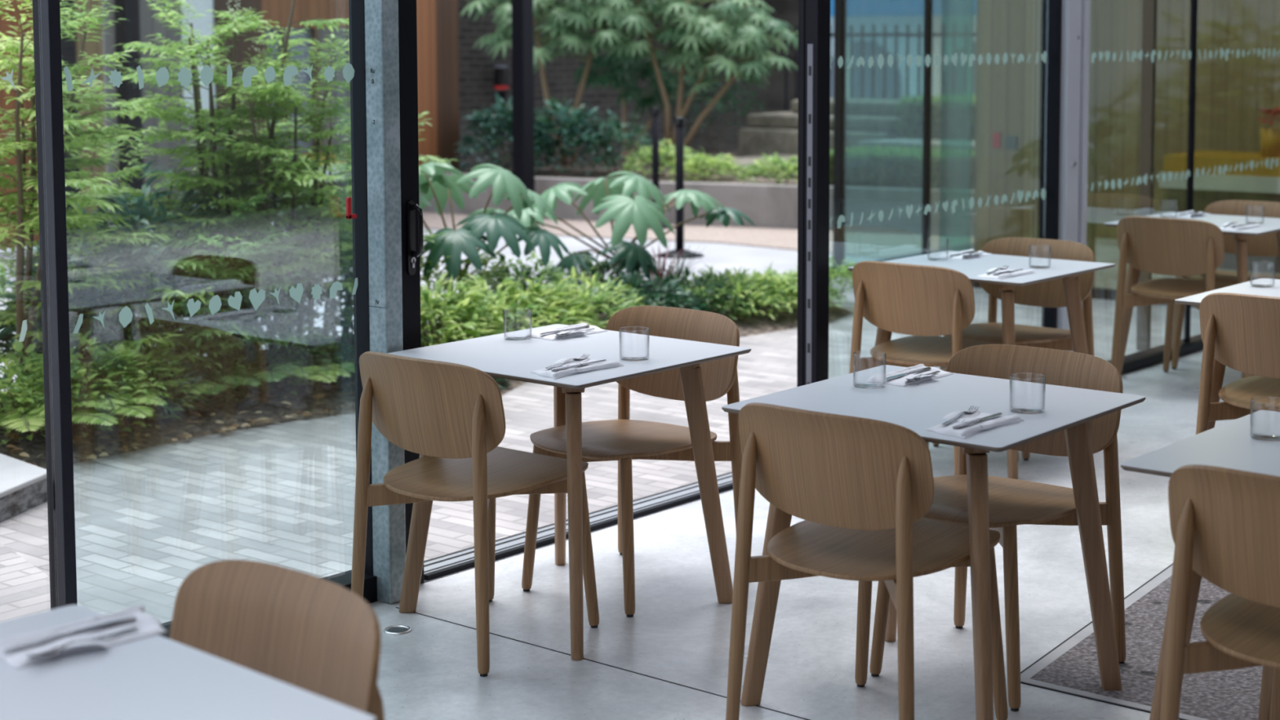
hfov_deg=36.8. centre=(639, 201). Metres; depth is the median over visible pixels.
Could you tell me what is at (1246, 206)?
tumbler
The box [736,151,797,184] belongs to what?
leafy shrub
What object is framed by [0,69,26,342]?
window
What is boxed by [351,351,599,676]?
dining chair
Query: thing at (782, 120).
stone block
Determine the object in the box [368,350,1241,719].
floor
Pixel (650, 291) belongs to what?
leafy shrub
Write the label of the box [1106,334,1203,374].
trim
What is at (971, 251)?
knife
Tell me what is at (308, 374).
fern
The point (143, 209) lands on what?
leafy shrub
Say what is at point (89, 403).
fern
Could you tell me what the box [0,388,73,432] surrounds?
fern
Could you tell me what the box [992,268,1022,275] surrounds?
knife
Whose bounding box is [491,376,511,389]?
leafy shrub
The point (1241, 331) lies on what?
dining chair
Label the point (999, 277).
napkin
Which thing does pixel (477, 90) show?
brick wall
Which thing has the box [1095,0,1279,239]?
wall
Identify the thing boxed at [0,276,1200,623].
brick paving
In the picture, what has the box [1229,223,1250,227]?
knife
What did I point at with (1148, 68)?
post
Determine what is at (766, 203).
planter
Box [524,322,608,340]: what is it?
napkin
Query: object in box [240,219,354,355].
leafy shrub
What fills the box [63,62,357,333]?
decals
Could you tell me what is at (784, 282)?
leafy shrub
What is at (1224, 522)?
dining chair
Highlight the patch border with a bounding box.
[1020,564,1208,719]
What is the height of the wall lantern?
0.830 m
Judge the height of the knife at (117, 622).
0.008 m
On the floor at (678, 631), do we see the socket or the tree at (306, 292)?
the socket
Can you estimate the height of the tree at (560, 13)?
2.097 m
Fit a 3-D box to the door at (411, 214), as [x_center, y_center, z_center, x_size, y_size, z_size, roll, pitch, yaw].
[-0.094,-0.663,6.377,0.214,3.510,2.057,4,6,40]
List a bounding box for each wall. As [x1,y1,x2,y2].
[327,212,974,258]
[457,0,687,172]
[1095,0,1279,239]
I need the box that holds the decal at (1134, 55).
[1087,49,1191,191]
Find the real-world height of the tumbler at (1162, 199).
0.086 m
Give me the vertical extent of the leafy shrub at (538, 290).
0.424 m
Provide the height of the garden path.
0.200 m
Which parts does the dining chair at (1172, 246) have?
leg, seat rail, leg, backrest, seat, seat rail, leg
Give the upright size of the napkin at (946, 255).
0.018 m
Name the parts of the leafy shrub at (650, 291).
stem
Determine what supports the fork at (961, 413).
on the napkin at (965, 432)
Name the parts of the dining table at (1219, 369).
leg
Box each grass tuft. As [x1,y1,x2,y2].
[0,364,82,416]
[77,333,206,415]
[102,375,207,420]
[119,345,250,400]
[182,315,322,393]
[208,288,295,350]
[268,331,344,361]
[604,237,715,291]
[641,244,715,289]
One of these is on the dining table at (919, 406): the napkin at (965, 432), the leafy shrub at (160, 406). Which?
the napkin at (965, 432)
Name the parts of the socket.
lid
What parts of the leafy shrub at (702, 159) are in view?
stem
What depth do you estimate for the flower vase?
13.34 m
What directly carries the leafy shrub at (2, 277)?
on the soil
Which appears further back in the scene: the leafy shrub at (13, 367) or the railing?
the railing
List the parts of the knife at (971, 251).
handle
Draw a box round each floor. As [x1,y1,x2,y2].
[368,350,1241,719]
[1094,237,1279,288]
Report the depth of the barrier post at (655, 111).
16.27 m
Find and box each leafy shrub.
[0,202,199,391]
[0,256,139,391]
[0,329,169,445]
[0,338,119,444]
[35,160,261,378]
[71,338,205,426]
[115,359,222,420]
[133,224,322,356]
[154,315,275,404]
[186,356,296,404]
[224,312,352,399]
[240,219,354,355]
[274,337,355,389]
[301,293,354,363]
[353,271,511,346]
[419,231,524,345]
[420,274,551,346]
[439,251,577,327]
[449,269,607,342]
[453,91,563,171]
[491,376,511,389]
[503,266,652,329]
[505,95,621,174]
[536,248,657,313]
[566,269,716,326]
[571,110,664,176]
[620,138,707,178]
[628,265,764,319]
[659,263,797,319]
[666,146,743,181]
[670,75,770,154]
[711,259,848,317]
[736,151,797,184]
[785,254,857,305]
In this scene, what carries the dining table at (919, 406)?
on the floor at (678, 631)
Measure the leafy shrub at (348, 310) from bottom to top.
0.382 m
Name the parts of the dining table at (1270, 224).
leg, leg, leg, leg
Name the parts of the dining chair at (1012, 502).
leg, leg, seat rail, seat, leg, backrest, seat rail, leg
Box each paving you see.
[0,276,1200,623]
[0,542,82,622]
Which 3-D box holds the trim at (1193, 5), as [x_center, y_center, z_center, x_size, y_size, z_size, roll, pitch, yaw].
[2.818,-0.971,9.786,0.024,3.500,0.032,4,6,40]
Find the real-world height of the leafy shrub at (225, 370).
0.206 m
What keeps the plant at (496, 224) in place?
on the soil
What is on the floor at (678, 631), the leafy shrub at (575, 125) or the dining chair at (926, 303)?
the dining chair at (926, 303)
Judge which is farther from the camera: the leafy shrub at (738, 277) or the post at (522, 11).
the post at (522, 11)
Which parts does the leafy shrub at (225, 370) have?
stem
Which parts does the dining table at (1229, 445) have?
leg, leg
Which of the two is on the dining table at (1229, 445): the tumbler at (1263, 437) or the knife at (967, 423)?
the tumbler at (1263, 437)
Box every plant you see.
[418,160,570,299]
[505,171,755,283]
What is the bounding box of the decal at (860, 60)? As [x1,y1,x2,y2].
[829,51,1046,228]
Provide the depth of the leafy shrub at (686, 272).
10.74 m
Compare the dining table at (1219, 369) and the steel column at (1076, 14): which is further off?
the steel column at (1076, 14)
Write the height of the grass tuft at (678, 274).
0.350 m
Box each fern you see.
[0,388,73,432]
[0,395,135,427]
[71,384,166,418]
[102,364,221,394]
[160,368,262,395]
[202,355,333,388]
[264,362,351,386]
[300,345,355,373]
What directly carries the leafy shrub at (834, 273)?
on the soil
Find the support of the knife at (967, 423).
on the napkin at (965, 432)
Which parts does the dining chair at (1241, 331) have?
leg, seat rail, backrest, seat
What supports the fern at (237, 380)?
on the soil
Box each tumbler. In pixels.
[503,310,532,340]
[619,326,648,361]
[853,351,885,388]
[927,238,948,261]
[1008,373,1045,413]
[1028,244,1051,268]
[1160,199,1177,217]
[1245,205,1264,224]
[1249,261,1275,288]
[1249,396,1279,441]
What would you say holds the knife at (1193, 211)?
on the napkin at (1201, 214)
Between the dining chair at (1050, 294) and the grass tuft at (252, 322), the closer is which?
the dining chair at (1050, 294)
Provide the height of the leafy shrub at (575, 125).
0.754 m
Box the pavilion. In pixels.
[0,0,460,249]
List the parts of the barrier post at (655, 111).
post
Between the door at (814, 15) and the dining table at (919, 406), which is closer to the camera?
the dining table at (919, 406)
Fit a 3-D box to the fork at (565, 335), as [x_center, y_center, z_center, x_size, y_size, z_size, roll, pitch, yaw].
[-0.192,0.386,5.737,0.022,0.011,0.193,3,6,32]
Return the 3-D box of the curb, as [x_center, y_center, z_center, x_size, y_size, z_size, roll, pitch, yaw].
[2.845,-0.377,17.523,1.650,0.330,0.700,4,6,40]
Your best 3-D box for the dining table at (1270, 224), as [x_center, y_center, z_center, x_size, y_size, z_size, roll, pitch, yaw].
[2.730,0.464,9.209,0.755,0.740,0.755,4,6,40]
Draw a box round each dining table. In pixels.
[0,604,375,719]
[388,324,751,660]
[721,364,1145,719]
[847,250,1115,479]
[1103,212,1279,378]
[1120,409,1279,719]
[1174,278,1279,430]
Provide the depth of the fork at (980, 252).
7.71 m
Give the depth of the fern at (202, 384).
8.01 m
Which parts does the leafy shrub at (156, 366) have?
stem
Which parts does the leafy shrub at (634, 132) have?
stem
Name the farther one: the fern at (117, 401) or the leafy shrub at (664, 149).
the leafy shrub at (664, 149)
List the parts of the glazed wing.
corner post, glass, rail, timber panel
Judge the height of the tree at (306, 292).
1.277 m
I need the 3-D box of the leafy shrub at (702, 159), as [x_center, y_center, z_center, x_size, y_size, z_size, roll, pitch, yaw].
[0.599,-0.352,17.442,0.673,0.317,0.875,3,6,32]
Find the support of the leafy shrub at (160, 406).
on the soil
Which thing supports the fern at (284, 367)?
on the soil
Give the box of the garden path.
[0,224,973,391]
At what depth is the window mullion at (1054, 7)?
8.63 m
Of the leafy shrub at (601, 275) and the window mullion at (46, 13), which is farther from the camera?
the leafy shrub at (601, 275)
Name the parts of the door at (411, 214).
lock plate, pull handle, track rail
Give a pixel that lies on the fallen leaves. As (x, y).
(15, 436)
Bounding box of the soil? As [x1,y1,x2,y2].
[0,286,853,468]
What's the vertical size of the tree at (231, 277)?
0.933 m
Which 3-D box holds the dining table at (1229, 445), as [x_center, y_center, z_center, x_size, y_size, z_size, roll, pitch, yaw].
[1.529,0.909,4.082,0.755,0.740,0.755,4,6,40]
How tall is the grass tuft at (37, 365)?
0.225 m
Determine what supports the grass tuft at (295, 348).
on the soil
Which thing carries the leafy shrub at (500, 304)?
on the soil
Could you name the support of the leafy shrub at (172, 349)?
on the soil
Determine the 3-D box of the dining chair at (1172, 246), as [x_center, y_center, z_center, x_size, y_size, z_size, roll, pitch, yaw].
[2.551,0.453,8.982,0.522,0.803,0.550,4,6,40]
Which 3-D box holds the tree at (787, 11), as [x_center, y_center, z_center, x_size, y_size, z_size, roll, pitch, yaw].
[1.325,-2.946,22.884,1.700,5.200,0.300,4,6,40]
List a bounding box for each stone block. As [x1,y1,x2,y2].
[697,154,797,178]
[737,127,902,157]
[746,111,902,132]
[791,97,940,116]
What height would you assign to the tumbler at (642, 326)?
0.086 m
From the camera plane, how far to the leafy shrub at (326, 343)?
8.66 m
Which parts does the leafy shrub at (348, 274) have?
stem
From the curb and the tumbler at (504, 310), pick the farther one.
the curb
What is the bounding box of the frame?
[1020,563,1186,719]
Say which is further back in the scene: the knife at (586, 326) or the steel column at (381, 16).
the knife at (586, 326)
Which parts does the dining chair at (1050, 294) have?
leg, seat, leg, backrest, seat rail, leg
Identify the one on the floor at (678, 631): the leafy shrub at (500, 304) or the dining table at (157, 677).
the dining table at (157, 677)
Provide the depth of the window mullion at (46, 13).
4.74 m
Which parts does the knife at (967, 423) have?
handle, blade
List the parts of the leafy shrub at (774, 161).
stem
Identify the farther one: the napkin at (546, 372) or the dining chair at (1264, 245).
the dining chair at (1264, 245)
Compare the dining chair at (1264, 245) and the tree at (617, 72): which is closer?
the dining chair at (1264, 245)
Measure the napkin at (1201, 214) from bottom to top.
0.018 m
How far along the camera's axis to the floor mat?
4.91 m
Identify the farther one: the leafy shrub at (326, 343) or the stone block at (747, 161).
the stone block at (747, 161)
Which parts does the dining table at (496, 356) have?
leg, leg, leg, leg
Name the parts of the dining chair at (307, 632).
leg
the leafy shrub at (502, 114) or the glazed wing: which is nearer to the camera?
the glazed wing
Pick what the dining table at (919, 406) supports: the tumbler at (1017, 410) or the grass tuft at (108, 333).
the tumbler at (1017, 410)
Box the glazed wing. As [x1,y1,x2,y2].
[832,0,1195,307]
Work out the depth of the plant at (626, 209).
10.84 m
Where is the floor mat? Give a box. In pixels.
[1030,576,1262,719]
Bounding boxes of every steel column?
[363,0,405,604]
[1057,0,1090,351]
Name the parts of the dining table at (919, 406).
leg, leg, leg, leg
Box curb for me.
[855,137,975,156]
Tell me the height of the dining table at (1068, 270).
0.740 m
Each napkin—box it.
[0,605,168,669]
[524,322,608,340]
[530,356,623,378]
[865,364,952,386]
[925,409,1024,439]
[936,248,993,259]
[976,266,1036,279]
[1168,210,1211,217]
[1219,222,1262,231]
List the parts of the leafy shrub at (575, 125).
stem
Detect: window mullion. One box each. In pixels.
[32,0,77,609]
[1041,0,1062,328]
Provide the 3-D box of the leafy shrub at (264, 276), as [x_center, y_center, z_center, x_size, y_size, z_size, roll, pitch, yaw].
[-2.010,0.392,9.273,0.679,0.748,1.191,4,6,40]
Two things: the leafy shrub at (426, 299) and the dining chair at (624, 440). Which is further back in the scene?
the leafy shrub at (426, 299)
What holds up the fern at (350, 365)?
on the soil
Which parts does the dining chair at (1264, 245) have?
leg, seat, backrest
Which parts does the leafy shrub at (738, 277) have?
stem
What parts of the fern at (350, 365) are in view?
stem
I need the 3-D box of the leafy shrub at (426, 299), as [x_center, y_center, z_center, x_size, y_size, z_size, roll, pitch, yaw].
[-0.962,0.570,9.131,0.772,0.449,0.917,4,6,40]
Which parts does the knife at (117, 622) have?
blade, handle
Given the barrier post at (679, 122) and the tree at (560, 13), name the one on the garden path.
the barrier post at (679, 122)
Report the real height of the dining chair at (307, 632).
0.803 m
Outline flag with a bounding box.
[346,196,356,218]
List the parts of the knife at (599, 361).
handle, blade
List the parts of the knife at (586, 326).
blade, handle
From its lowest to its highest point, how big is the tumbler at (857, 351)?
0.086 m
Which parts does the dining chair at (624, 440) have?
leg, seat, leg, leg, seat rail, backrest, leg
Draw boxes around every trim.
[157,569,377,639]
[348,0,373,575]
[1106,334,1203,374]
[1183,0,1197,342]
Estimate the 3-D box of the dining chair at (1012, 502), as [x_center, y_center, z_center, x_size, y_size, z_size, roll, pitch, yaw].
[0.906,0.806,4.940,0.522,0.803,0.550,4,6,40]
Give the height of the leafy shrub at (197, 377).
0.235 m
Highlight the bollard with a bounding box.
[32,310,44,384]
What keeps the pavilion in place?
on the garden path
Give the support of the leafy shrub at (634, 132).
on the planter
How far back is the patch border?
5.02 m
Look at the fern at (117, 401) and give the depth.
7.59 m
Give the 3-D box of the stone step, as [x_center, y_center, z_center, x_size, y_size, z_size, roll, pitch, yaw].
[-2.905,1.068,6.101,0.710,0.105,2.264,4,6,40]
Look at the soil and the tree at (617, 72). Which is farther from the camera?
the tree at (617, 72)
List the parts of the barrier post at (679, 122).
post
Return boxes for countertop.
[1159,150,1279,273]
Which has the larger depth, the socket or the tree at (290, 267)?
the tree at (290, 267)
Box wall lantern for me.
[493,64,509,142]
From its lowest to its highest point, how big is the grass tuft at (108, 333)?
0.304 m
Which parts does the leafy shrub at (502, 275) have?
stem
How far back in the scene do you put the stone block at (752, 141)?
19.20 m
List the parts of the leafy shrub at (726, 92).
stem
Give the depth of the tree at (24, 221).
7.82 m
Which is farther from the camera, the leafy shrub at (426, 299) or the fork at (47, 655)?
the leafy shrub at (426, 299)
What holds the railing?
on the garden path
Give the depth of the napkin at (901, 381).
4.99 m
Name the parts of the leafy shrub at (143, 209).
stem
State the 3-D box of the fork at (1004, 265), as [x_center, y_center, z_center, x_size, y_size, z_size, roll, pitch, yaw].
[1.339,0.254,7.212,0.022,0.011,0.193,3,6,32]
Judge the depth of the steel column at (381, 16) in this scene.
5.47 m
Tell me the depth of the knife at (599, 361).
5.14 m
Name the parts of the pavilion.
post, post, pale panel, door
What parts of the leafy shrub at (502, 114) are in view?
stem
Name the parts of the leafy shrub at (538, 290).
stem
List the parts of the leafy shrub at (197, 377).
stem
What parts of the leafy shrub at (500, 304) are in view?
stem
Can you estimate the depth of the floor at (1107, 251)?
13.45 m
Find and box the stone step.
[0,453,47,522]
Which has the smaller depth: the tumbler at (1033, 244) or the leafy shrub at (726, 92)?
the tumbler at (1033, 244)
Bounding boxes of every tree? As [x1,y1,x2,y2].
[0,0,178,390]
[0,218,195,375]
[32,119,262,356]
[99,190,326,381]
[106,0,349,366]
[127,103,353,350]
[170,28,421,358]
[254,111,459,338]
[460,0,661,166]
[572,40,733,158]
[591,0,798,166]
[687,0,798,154]
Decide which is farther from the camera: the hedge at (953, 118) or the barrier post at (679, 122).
the hedge at (953, 118)
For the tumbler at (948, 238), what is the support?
on the dining table at (1068, 270)
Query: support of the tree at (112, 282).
on the soil
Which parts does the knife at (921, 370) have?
blade, handle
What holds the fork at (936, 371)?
on the napkin at (901, 381)
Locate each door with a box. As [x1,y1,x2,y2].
[398,0,733,583]
[796,0,830,386]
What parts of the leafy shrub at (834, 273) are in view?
stem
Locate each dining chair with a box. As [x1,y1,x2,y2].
[168,560,384,719]
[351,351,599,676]
[521,306,742,617]
[725,402,1008,719]
[849,260,1018,475]
[869,344,1125,711]
[932,237,1094,460]
[1111,215,1237,372]
[1160,464,1279,719]
[1171,200,1279,376]
[1195,292,1279,434]
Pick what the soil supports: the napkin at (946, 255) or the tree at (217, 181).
the tree at (217, 181)
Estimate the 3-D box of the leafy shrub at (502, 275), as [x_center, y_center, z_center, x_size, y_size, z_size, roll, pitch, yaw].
[-0.998,0.437,9.877,0.776,0.587,1.062,4,6,40]
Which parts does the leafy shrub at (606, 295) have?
stem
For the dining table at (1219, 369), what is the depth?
6.61 m
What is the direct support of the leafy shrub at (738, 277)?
on the soil
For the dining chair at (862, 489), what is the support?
on the floor at (678, 631)
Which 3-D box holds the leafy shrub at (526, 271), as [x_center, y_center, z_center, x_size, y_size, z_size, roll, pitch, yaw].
[-0.678,0.469,10.428,0.688,0.430,1.016,4,6,40]
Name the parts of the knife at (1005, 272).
handle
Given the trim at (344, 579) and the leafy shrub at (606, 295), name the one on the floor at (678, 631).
the trim at (344, 579)
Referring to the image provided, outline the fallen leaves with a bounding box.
[2,299,748,466]
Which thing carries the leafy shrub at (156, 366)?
on the soil
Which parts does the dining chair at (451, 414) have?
leg, backrest, seat rail, leg, seat, leg, leg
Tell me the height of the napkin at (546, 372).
0.018 m
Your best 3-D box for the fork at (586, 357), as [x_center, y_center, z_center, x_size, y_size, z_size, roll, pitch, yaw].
[-0.197,0.431,5.207,0.022,0.011,0.193,3,6,32]
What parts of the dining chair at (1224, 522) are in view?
leg, seat rail, backrest, seat, leg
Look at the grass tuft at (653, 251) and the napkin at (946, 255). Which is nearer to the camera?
the napkin at (946, 255)
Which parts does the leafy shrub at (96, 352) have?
stem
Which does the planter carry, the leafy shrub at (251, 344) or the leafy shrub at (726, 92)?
the leafy shrub at (726, 92)
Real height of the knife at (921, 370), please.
0.008 m
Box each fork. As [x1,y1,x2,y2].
[24,626,139,657]
[545,353,589,368]
[555,328,595,336]
[906,370,940,381]
[941,406,978,425]
[962,252,984,256]
[986,265,1008,273]
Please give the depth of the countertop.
13.39 m
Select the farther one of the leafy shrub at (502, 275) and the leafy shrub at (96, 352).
the leafy shrub at (502, 275)
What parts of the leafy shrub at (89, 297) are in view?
stem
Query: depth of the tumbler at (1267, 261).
6.80 m
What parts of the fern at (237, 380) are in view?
stem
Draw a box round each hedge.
[829,144,975,189]
[893,93,976,141]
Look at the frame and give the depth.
4.84 m
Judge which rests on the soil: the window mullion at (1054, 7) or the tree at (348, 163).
the tree at (348, 163)
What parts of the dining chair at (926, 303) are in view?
leg, seat rail, backrest, seat, seat rail, leg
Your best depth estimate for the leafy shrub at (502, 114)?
18.27 m
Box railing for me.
[777,23,976,111]
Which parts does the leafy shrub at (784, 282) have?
stem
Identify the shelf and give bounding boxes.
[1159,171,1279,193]
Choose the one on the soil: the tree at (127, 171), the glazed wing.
the tree at (127, 171)
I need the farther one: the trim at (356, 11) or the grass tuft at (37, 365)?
the grass tuft at (37, 365)
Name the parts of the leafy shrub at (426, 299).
stem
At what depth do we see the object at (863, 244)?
15.54 m
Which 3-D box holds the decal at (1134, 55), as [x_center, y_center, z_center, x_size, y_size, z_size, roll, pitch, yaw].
[2.380,-0.959,9.258,0.014,3.430,1.340,4,6,40]
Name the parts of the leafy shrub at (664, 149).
stem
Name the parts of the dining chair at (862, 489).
leg, backrest, seat rail, leg, seat, seat rail, leg, leg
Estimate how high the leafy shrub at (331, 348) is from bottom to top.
0.346 m
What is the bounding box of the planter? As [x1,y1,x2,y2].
[418,150,974,236]
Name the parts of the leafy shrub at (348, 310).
stem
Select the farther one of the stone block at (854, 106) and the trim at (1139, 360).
the stone block at (854, 106)
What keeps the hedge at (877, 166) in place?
on the planter
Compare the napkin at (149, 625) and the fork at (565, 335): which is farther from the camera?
the fork at (565, 335)
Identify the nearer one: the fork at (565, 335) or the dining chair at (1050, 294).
the fork at (565, 335)
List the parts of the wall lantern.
stem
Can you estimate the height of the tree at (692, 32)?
2.097 m
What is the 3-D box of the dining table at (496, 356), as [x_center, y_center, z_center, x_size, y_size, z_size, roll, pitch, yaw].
[-0.208,0.793,5.488,0.755,0.740,0.755,4,6,40]
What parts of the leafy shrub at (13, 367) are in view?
stem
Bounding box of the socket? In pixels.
[383,625,411,635]
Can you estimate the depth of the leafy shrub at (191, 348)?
8.29 m
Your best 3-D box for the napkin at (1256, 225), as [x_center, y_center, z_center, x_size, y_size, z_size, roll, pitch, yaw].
[2.752,0.111,8.884,0.147,0.018,0.276,4,6,40]
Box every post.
[511,0,534,217]
[648,106,673,229]
[655,116,703,258]
[1136,0,1157,350]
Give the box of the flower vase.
[1257,107,1279,157]
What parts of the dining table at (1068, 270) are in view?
leg, leg, leg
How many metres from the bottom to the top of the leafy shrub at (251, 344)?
0.349 m
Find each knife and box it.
[4,616,136,651]
[539,324,589,334]
[551,359,606,371]
[884,367,931,379]
[949,250,978,255]
[952,412,1002,428]
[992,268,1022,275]
[1179,211,1199,214]
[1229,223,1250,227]
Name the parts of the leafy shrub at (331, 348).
stem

